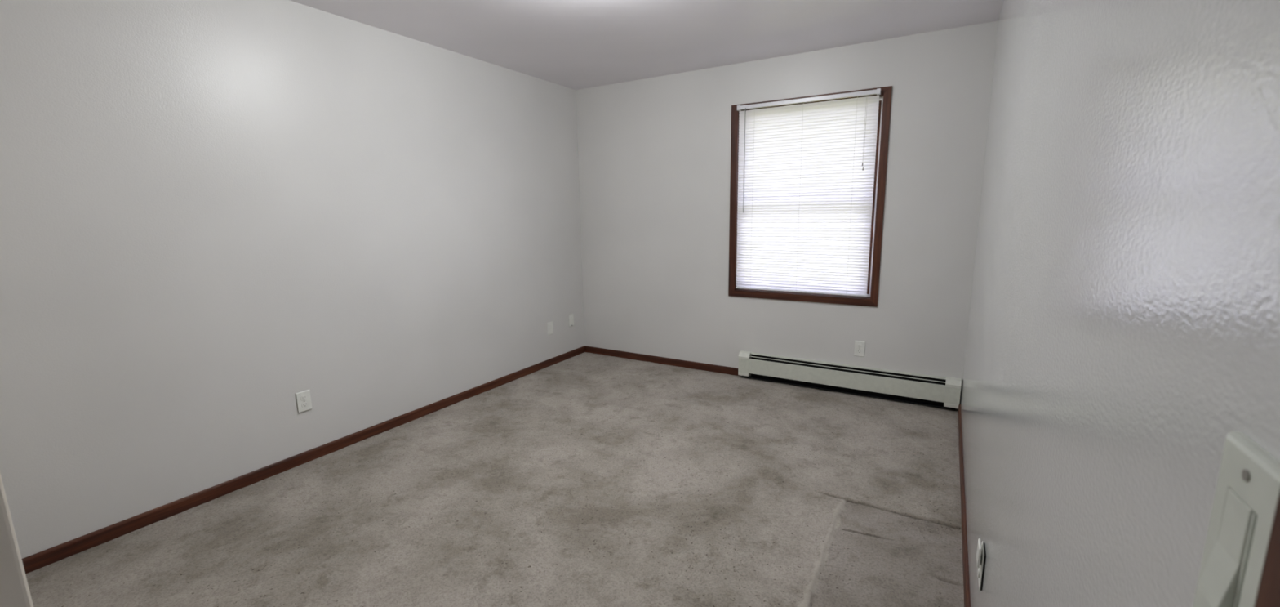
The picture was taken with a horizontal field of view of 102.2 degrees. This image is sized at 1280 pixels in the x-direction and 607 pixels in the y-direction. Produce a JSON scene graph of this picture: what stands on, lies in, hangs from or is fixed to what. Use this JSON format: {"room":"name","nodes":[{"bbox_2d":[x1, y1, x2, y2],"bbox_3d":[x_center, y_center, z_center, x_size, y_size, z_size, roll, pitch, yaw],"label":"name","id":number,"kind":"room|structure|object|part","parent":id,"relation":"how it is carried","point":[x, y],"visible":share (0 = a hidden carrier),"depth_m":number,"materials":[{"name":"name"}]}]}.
{"room":"empty bedroom","nodes":[
{"label":"empty bedroom","id":0,"kind":"room"},
{"bbox_2d":[0,473,33,606],"bbox_3d":[-1.892,0.037,0.744,2.000,2.460,0.893,5,12,30],"label":"wall","id":1,"kind":"structure","parent":0,"point":[15,591],"depth_m":0.66,"materials":[{"name":"beige paint"}]},
{"bbox_2d":[0,0,584,558],"bbox_3d":[-1.826,-0.349,2.912,0.130,2.460,5.010,5,12,30],"label":"wall","id":2,"kind":"structure","parent":0,"point":[214,214],"depth_m":2.54,"materials":[{"name":"grey paint"}]},
{"bbox_2d":[22,345,585,573],"bbox_3d":[-1.522,0.751,3.461,0.011,0.064,3.857,5,12,30],"label":"baseboard","id":3,"kind":"structure","parent":2,"relation":"attached to","point":[36,561],"depth_m":2.64,"materials":[{"name":"brown wood"}]},
{"bbox_2d":[295,389,311,413],"bbox_3d":[-1.857,0.540,2.856,0.012,0.115,0.070,5,12,30],"label":"wall outlet","id":4,"kind":"object","parent":2,"relation":"attached to","point":[303,397],"visible":1,"depth_m":2.85,"materials":[{"name":"plastic"}]},
{"bbox_2d":[300,395,307,400],"bbox_3d":[-1.853,0.521,2.850,0.004,0.025,0.034,5,12,30],"label":"receptacle","id":5,"kind":"object","parent":4,"relation":"attached to","point":[303,397],"depth_m":2.85,"materials":[{"name":"plastic"}]},
{"bbox_2d":[301,401,308,407],"bbox_3d":[-1.853,0.559,2.857,0.004,0.025,0.034,5,12,30],"label":"receptacle","id":6,"kind":"object","parent":4,"relation":"attached to","point":[304,404],"depth_m":2.86,"materials":[{"name":"plastic"}]},
{"bbox_2d":[546,320,553,334],"bbox_3d":[-0.801,0.221,4.617,0.006,0.115,0.070,5,12,30],"label":"blank wall plate","id":7,"kind":"object","parent":2,"relation":"attached to","point":[550,329],"visible":1,"depth_m":4.61,"materials":[{"name":"plastic"}]},
{"bbox_2d":[568,313,573,326],"bbox_3d":[-0.644,0.159,4.868,0.014,0.115,0.070,5,12,30],"label":"cable wall plate","id":8,"kind":"object","parent":2,"relation":"attached to","point":[571,316],"visible":1,"depth_m":4.87,"materials":[{"name":"plastic"}]},
{"bbox_2d":[25,351,964,606],"bbox_3d":[-0.395,0.986,2.299,3.157,0.047,4.750,5,12,30],"label":"floor","id":9,"kind":"structure","parent":0,"point":[584,479],"depth_m":2.38,"materials":[{"name":"beige carpet"}]},
{"bbox_2d":[289,0,1003,89],"bbox_3d":[-0.430,-1.492,1.858,3.417,0.120,5.010,5,12,30],"label":"ceiling","id":10,"kind":"structure","parent":0,"point":[574,44],"depth_m":3.11,"materials":[{"name":"paint"}]},
{"bbox_2d":[576,20,998,408],"bbox_3d":[0.830,-0.608,4.149,3.157,2.460,0.130,5,12,30],"label":"wall","id":11,"kind":"structure","parent":0,"point":[654,153],"depth_m":4.00,"materials":[{"name":"grey paint"}]},
{"bbox_2d":[585,345,741,375],"bbox_3d":[0.149,0.510,4.684,1.597,0.064,0.011,5,12,30],"label":"baseboard","id":12,"kind":"structure","parent":11,"relation":"attached to","point":[668,361],"depth_m":4.63,"materials":[{"name":"brown wood"}]},
{"bbox_2d":[728,85,892,306],"bbox_3d":[1.230,-0.759,3.878,1.114,1.480,0.154,5,12,30],"label":"window","id":13,"kind":"structure","parent":11,"relation":"in","point":[885,98],"depth_m":3.73,"materials":[{"name":"brown wood"}]},
{"bbox_3d":[0.738,-0.789,4.085,0.055,1.479,0.014,5,12,30],"label":"casing","id":14,"kind":"part","parent":13,"relation":"part of","materials":[{"name":"brown wood"}]},
{"bbox_3d":[1.230,-0.077,3.974,1.013,0.006,0.076,5,12,30],"label":"sill","id":15,"kind":"part","parent":13,"relation":"part of","materials":[{"name":"brown wood"}]},
{"bbox_3d":[1.204,-0.045,3.944,1.113,0.051,0.014,5,12,30],"label":"casing","id":16,"kind":"part","parent":13,"relation":"part of","materials":[{"name":"brown wood"}]},
{"bbox_2d":[735,88,880,296],"bbox_3d":[1.178,-0.774,3.795,0.994,1.397,0.038,5,12,30],"label":"window blind","id":17,"kind":"object","parent":13,"relation":"attached to","point":[806,171],"visible":1,"depth_m":3.77,"materials":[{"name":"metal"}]},
{"bbox_3d":[0.868,-0.793,3.984,0.001,1.356,0.017,5,12,30],"label":"ladder cord","id":18,"kind":"part","parent":17,"relation":"part of","materials":[{"name":"white fabric"}]},
{"bbox_3d":[1.176,-0.765,3.804,0.001,1.356,0.017,5,12,30],"label":"ladder cord","id":19,"kind":"part","parent":17,"relation":"part of","materials":[{"name":"white fabric"}]},
{"bbox_3d":[1.193,-0.092,3.919,0.973,0.011,0.020,5,12,30],"label":"rail","id":20,"kind":"part","parent":17,"relation":"part of","materials":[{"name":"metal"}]},
{"bbox_3d":[1.485,-0.738,3.623,0.001,1.356,0.017,5,12,30],"label":"ladder cord","id":21,"kind":"part","parent":17,"relation":"part of","materials":[{"name":"white fabric"}]},
{"bbox_3d":[1.184,-1.456,3.693,1.113,0.041,0.014,5,12,30],"label":"casing","id":22,"kind":"part","parent":13,"relation":"part of","materials":[{"name":"brown wood"}]},
{"bbox_3d":[1.252,-0.438,3.957,0.969,0.673,0.026,5,12,30],"label":"sash","id":23,"kind":"part","parent":13,"relation":"part of","materials":[{"name":"brown wood"}]},
{"bbox_3d":[1.258,-1.083,3.867,0.969,0.713,0.026,5,12,30],"label":"sash","id":24,"kind":"part","parent":13,"relation":"part of","materials":[{"name":"brown wood"}]},
{"bbox_3d":[1.654,-0.707,3.550,0.046,1.479,0.014,5,12,30],"label":"casing","id":25,"kind":"part","parent":13,"relation":"part of","materials":[{"name":"brown wood"}]},
{"bbox_2d":[737,350,961,409],"bbox_3d":[1.483,0.554,3.855,1.546,0.209,0.068,5,12,30],"label":"baseboard heater","id":26,"kind":"object","parent":11,"relation":"attached to","point":[943,392],"visible":1,"depth_m":3.79,"materials":[{"name":"metal"}]},
{"bbox_3d":[1.471,0.557,3.834,1.504,0.122,0.012,5,12,30],"label":"panel","id":27,"kind":"part","parent":26,"relation":"part of","materials":[{"name":"metal"}]},
{"bbox_3d":[1.492,0.551,3.870,1.536,0.202,0.032,5,12,30],"label":"panel","id":28,"kind":"part","parent":26,"relation":"part of","materials":[{"name":"metal"}]},
{"bbox_2d":[853,340,865,356],"bbox_3d":[1.605,0.331,3.776,0.070,0.115,0.008,5,12,30],"label":"wall outlet","id":29,"kind":"object","parent":11,"relation":"attached to","point":[860,346],"visible":1,"depth_m":3.77,"materials":[{"name":"plastic"}]},
{"bbox_2d":[960,0,1279,606],"bbox_3d":[1.002,-0.096,1.257,0.130,2.460,5.010,5,12,30],"label":"wall","id":30,"kind":"structure","parent":0,"point":[1124,320],"depth_m":0.54,"materials":[{"name":"grey paint"}]},
{"bbox_2d":[957,404,970,606],"bbox_3d":[1.230,0.980,1.953,0.012,0.064,3.540,5,12,30],"label":"baseboard","id":31,"kind":"structure","parent":30,"relation":"attached to","point":[963,515],"depth_m":2.17,"materials":[{"name":"brown wood"}]},
{"bbox_2d":[976,537,986,591],"bbox_3d":[0.963,0.735,1.463,0.018,0.129,0.070,5,12,30],"label":"wall outlet","id":32,"kind":"object","parent":30,"relation":"attached to","point":[980,553],"visible":1,"depth_m":1.44,"materials":[{"name":"plastic"}]},
{"bbox_2d":[977,566,979,577],"bbox_3d":[0.962,0.761,1.468,0.004,0.025,0.034,5,12,30],"label":"receptacle","id":33,"kind":"object","parent":32,"relation":"attached to","point":[978,568],"depth_m":1.46,"materials":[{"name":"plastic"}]},
{"bbox_3d":[0.965,0.742,1.463,0.003,0.115,0.070,5,12,30],"label":"plate","id":34,"kind":"part","parent":32,"relation":"part of","materials":[{"name":"plastic"}]},
{"bbox_2d":[1192,431,1279,606],"bbox_3d":[0.333,0.142,0.290,0.012,0.124,0.067,5,12,30],"label":"light switch","id":35,"kind":"object","parent":30,"relation":"attached to","point":[1247,490],"visible":0.98,"depth_m":0.28,"materials":[{"name":"plastic"}]},
{"bbox_2d":[1233,512,1257,606],"bbox_3d":[0.335,0.142,0.289,0.006,0.065,0.031,5,12,30],"label":"switch","id":36,"kind":"object","parent":35,"relation":"attached to","point":[1245,524],"depth_m":0.28,"materials":[{"name":"plastic"}]},
{"bbox_2d":[1254,492,1279,606],"bbox_3d":[0.143,0.328,-0.134,0.144,2.097,0.882,5,12,30],"label":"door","id":37,"kind":"structure","parent":30,"relation":"in","point":[1268,590],"depth_m":0.24,"materials":[{"name":"brown wood"}]}
]}

